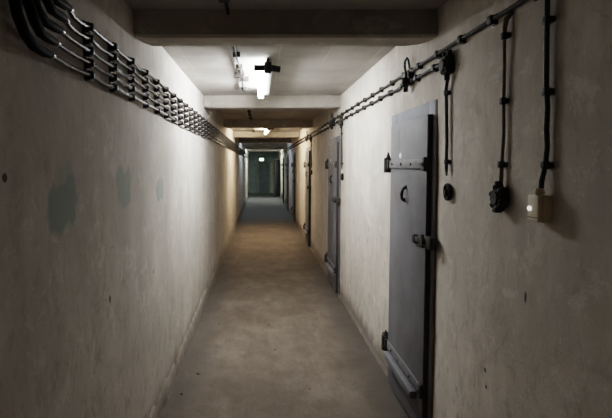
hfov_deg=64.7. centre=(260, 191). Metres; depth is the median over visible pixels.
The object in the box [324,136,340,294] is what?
door
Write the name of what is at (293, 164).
door
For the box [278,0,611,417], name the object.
wall
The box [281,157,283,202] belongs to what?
door
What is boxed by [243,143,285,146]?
ceiling beam
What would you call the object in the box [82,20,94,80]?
bracket
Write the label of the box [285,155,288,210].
door
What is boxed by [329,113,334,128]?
box
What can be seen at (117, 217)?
wall
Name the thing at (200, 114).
bracket
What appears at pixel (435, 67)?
cable
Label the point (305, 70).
ceiling
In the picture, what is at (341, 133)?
cable
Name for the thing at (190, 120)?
bracket
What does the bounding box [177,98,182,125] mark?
bracket
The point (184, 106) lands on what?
bracket
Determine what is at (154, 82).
bracket
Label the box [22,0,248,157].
cable
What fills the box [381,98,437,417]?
door
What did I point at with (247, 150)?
ceiling beam
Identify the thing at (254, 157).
wall
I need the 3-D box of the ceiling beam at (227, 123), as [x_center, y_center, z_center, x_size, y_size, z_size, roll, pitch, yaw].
[0.137,-1.240,8.803,1.656,0.153,0.215,0,3,0]
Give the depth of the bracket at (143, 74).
2.69 m
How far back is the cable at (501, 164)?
1.85 m
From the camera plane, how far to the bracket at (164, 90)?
3.28 m
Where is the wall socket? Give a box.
[489,181,509,212]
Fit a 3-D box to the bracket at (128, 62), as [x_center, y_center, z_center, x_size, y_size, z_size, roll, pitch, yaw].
[-0.651,-0.561,2.400,0.046,0.223,0.025,0,3,0]
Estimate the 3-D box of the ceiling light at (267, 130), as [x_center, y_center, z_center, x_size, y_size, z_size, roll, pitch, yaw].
[0.158,-1.345,10.497,0.207,0.118,1.470,0,3,0]
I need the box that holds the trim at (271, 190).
[270,163,272,192]
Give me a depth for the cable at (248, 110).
7.62 m
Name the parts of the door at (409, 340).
pull handle, lever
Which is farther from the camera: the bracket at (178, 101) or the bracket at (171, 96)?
the bracket at (178, 101)
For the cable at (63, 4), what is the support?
attached to the wall at (117, 217)
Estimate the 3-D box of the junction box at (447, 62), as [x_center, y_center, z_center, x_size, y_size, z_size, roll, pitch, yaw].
[0.924,-0.626,2.409,0.058,0.141,0.130,0,3,0]
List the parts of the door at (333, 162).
frame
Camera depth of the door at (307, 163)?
9.37 m
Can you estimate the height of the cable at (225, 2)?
0.038 m
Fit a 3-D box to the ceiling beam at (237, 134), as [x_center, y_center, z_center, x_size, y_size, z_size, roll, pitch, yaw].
[0.137,-1.408,11.848,1.656,0.154,0.215,0,3,0]
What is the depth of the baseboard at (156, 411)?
4.27 m
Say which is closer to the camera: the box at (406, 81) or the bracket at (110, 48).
the bracket at (110, 48)
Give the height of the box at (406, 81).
0.210 m
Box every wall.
[0,0,248,417]
[249,151,277,192]
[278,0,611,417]
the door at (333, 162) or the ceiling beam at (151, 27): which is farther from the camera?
the door at (333, 162)
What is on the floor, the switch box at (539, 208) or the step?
the step
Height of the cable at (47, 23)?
0.411 m
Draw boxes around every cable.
[8,0,248,158]
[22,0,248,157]
[33,0,248,156]
[42,0,249,156]
[53,0,246,153]
[219,0,229,14]
[233,46,248,91]
[247,109,251,120]
[277,0,537,154]
[278,63,438,155]
[340,129,342,168]
[443,80,450,175]
[497,10,513,183]
[538,0,555,187]
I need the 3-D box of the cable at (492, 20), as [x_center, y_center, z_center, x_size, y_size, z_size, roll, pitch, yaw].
[0.933,-1.339,13.697,0.039,0.042,26.300,0,3,0]
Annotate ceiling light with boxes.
[254,58,280,98]
[264,128,273,134]
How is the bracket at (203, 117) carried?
attached to the wall at (117, 217)
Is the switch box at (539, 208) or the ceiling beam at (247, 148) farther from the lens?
the ceiling beam at (247, 148)
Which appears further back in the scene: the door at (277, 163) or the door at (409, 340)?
the door at (277, 163)
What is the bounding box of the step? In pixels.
[249,193,273,194]
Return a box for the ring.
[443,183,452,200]
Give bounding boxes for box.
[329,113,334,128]
[338,116,342,128]
[401,57,414,91]
[439,49,454,80]
[527,188,552,222]
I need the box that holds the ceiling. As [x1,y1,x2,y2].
[125,0,447,130]
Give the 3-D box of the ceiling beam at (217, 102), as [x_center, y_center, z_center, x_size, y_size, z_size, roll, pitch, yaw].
[0.137,-1.074,5.777,1.656,0.153,0.215,0,3,0]
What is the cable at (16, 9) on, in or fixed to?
attached to the wall at (117, 217)
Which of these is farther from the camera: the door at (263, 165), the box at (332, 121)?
the door at (263, 165)
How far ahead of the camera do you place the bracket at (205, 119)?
5.65 m
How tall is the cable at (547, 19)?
0.909 m
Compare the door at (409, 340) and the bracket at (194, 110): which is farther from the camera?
the bracket at (194, 110)
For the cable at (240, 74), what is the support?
attached to the ceiling
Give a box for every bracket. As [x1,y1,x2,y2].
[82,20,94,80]
[108,42,117,92]
[127,56,135,101]
[142,68,149,108]
[153,79,160,113]
[163,87,169,118]
[170,92,176,122]
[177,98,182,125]
[183,103,188,128]
[188,107,193,130]
[193,110,197,132]
[197,114,201,134]
[201,117,204,136]
[204,119,207,137]
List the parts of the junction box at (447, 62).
lid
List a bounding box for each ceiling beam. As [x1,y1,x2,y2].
[133,10,437,45]
[204,95,339,109]
[223,120,312,127]
[233,131,298,137]
[239,138,290,142]
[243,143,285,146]
[245,147,282,149]
[247,150,279,151]
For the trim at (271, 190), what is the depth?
26.92 m
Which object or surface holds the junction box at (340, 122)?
attached to the wall at (523, 307)
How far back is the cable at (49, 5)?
1.76 m
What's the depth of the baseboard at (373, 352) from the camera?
4.73 m
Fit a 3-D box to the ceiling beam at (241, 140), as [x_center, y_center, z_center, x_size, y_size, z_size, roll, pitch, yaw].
[0.137,-1.576,14.893,1.656,0.154,0.215,0,3,0]
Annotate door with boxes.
[259,161,269,192]
[274,159,280,196]
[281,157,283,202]
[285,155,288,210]
[291,152,295,221]
[303,146,310,246]
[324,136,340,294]
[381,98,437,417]
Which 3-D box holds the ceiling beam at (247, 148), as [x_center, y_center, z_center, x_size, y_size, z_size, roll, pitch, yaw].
[0.137,-1.913,20.984,1.656,0.154,0.215,0,3,0]
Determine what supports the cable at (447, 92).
attached to the wall at (523, 307)
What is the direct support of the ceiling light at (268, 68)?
attached to the ceiling
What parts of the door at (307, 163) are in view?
frame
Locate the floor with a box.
[160,195,408,417]
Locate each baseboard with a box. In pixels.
[149,192,249,417]
[280,197,387,377]

